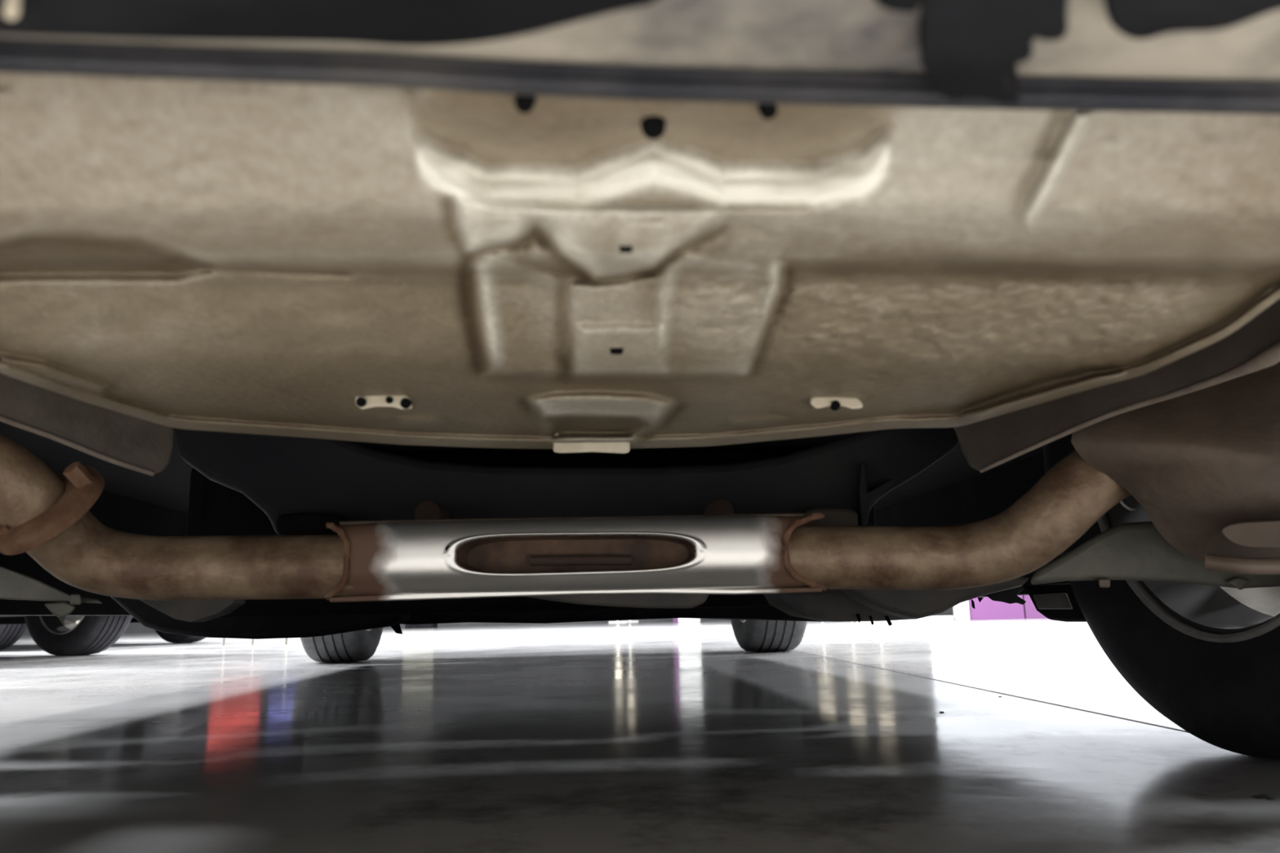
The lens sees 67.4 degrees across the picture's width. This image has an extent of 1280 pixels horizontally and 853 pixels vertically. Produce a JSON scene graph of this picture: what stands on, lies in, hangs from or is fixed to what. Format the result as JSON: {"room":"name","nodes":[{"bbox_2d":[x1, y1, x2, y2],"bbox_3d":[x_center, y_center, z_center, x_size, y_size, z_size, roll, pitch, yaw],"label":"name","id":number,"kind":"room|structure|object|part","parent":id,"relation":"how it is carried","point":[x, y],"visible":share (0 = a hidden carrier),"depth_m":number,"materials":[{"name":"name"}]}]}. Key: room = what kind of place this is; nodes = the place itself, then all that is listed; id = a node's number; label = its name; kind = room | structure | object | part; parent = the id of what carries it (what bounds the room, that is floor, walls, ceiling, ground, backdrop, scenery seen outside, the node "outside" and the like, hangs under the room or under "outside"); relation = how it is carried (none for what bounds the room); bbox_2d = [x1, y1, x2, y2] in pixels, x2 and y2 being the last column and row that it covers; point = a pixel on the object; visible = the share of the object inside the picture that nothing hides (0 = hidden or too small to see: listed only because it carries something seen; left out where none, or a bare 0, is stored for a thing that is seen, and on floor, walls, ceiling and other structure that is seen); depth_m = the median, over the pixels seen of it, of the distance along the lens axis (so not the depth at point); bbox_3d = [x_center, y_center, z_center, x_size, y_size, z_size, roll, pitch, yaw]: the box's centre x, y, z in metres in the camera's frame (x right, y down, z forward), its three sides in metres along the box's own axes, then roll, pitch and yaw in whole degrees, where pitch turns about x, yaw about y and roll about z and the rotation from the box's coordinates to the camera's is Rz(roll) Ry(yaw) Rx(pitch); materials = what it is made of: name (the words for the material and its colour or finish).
{"room":"car showroom","nodes":[
{"label":"car showroom","id":0,"kind":"room"},
{"bbox_2d":[22,607,953,635],"bbox_3d":[0.544,2.031,20.081,31.000,4.000,0.200,-1,-11,0],"label":"wall","id":1,"kind":"structure","parent":0,"point":[132,627],"depth_m":19.61,"materials":[{"name":"grey paint"}]},
{"bbox_2d":[0,614,1279,852],"bbox_3d":[0.528,1.290,5.350,31.000,0.200,29.000,-1,-11,0],"label":"floor","id":2,"kind":"structure","parent":0,"point":[655,736],"depth_m":1.09,"materials":[{"name":"concrete"}]},
{"bbox_2d":[0,615,132,656],"bbox_3d":[-4.688,0.508,5.075,4.050,1.450,1.800,-6,-12,24],"label":"car","id":3,"kind":"object","parent":2,"relation":"on","point":[67,635],"visible":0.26,"depth_m":4.97,"materials":[{"name":"black rubber"}]},
{"bbox_2d":[0,616,205,650],"bbox_3d":[-5.399,1.050,7.771,4.050,1.450,1.800,-6,-12,24],"label":"car","id":4,"kind":"object","parent":2,"relation":"on","point":[10,634],"visible":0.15,"depth_m":6.32,"materials":[{"name":"black rubber"}]},
{"bbox_2d":[222,638,253,646],"bbox_3d":[-2.664,1.129,6.414,0.316,0.660,0.040,-1,-11,0],"label":"post","id":5,"kind":"object","parent":2,"relation":"on","point":[224,639],"visible":0.04,"depth_m":6.35,"materials":[{"name":"white plastic"}]},
{"bbox_2d":[404,623,437,628],"bbox_3d":[-3.624,2.832,15.968,0.500,1.025,0.400,-1,-11,0],"label":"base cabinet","id":6,"kind":"object","parent":2,"relation":"on","point":[428,625],"visible":0.06,"depth_m":15.71,"materials":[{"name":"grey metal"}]},
{"bbox_2d":[608,620,626,623],"bbox_3d":[-0.400,2.936,16.953,0.320,1.063,0.240,-1,-11,0],"label":"lamp","id":7,"kind":"object","parent":2,"relation":"on","point":[616,621],"visible":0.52,"depth_m":16.74,"materials":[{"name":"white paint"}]},
{"bbox_2d":[622,619,638,622],"bbox_3d":[-0.202,2.894,17.776,0.320,1.454,0.240,-1,-11,0],"label":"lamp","id":8,"kind":"object","parent":2,"relation":"on","point":[628,620],"visible":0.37,"depth_m":17.52,"materials":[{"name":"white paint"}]},
{"bbox_2d":[0,0,1279,759],"bbox_3d":[-0.155,-0.112,2.408,1.974,1.450,4.595,0,-11,-4],"label":"car","id":9,"kind":"object","parent":2,"relation":"on","point":[330,325],"visible":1,"depth_m":0.43,"materials":[{"name":"grey paint"}]},
{"bbox_3d":[-0.631,0.146,0.937,0.243,0.059,0.050,-1,-11,0],"label":"suspension arm","id":10,"kind":"part","parent":9,"relation":"part of","materials":[{"name":"grey metal"}]},
{"bbox_2d":[111,596,411,639],"bbox_3d":[-0.625,0.306,1.583,0.487,0.086,0.120,-1,-11,0],"label":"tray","id":11,"kind":"object","parent":9,"relation":"on","point":[286,627],"depth_m":1.52,"materials":[{"name":"black plastic"}]},
{"bbox_3d":[-0.169,0.204,1.696,1.040,0.242,0.550,0,-11,-4],"label":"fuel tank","id":12,"kind":"part","parent":9,"relation":"part of","materials":[{"name":"silver metal"}]},
{"bbox_3d":[-0.043,0.168,0.961,0.230,0.032,0.030,-1,-11,0],"label":"underbody plate","id":13,"kind":"part","parent":9,"relation":"part of","materials":[{"name":"grey plastic"}]},
{"bbox_3d":[0.536,0.227,1.247,0.057,0.021,0.020,-1,-11,0],"label":"deflector plate","id":14,"kind":"part","parent":9,"relation":"part of","materials":[{"name":"grey plastic"}]},
{"bbox_3d":[0.528,0.121,0.917,0.329,0.069,0.050,-1,-11,0],"label":"suspension arm","id":15,"kind":"part","parent":9,"relation":"part of","materials":[{"name":"grey metal"}]},
{"bbox_2d":[672,617,700,622],"bbox_3d":[0.765,2.149,16.542,0.459,2.400,0.300,-1,-11,0],"label":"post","id":16,"kind":"object","parent":2,"relation":"on","point":[674,620],"visible":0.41,"depth_m":16.17,"materials":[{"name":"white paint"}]},
{"bbox_3d":[0.575,2.154,16.542,0.080,2.400,0.200,-1,-11,0],"label":"trim","id":17,"kind":"part","parent":16,"relation":"part of","materials":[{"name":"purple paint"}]},
{"bbox_2d":[857,595,1047,622],"bbox_3d":[4.779,0.800,11.648,4.472,3.000,0.110,-1,-11,0],"label":"wall","id":18,"kind":"structure","parent":2,"relation":"on","point":[987,609],"depth_m":11.37,"materials":[{"name":"purple paint"}]},
{"bbox_3d":[3.812,2.090,11.415,0.168,0.420,0.080,-1,-11,0],"label":"post","id":19,"kind":"part","parent":18,"relation":"part of","materials":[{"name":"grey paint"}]},
{"bbox_3d":[4.227,2.083,11.425,0.643,0.420,0.060,-1,-11,0],"label":"panel","id":20,"kind":"part","parent":18,"relation":"part of","materials":[{"name":"purple paint"}]},
{"bbox_3d":[5.803,2.049,11.425,2.478,0.420,0.060,-1,-11,0],"label":"panel","id":21,"kind":"part","parent":18,"relation":"part of","materials":[{"name":"purple paint"}]},
{"bbox_2d":[1251,794,1271,798],"bbox_3d":[0.481,0.287,0.745,0.014,0.003,0.009,-1,-11,0],"label":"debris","id":22,"kind":"object","parent":2,"relation":"on","point":[1260,796],"visible":1,"depth_m":0.74,"materials":[{"name":"black"}]}
]}

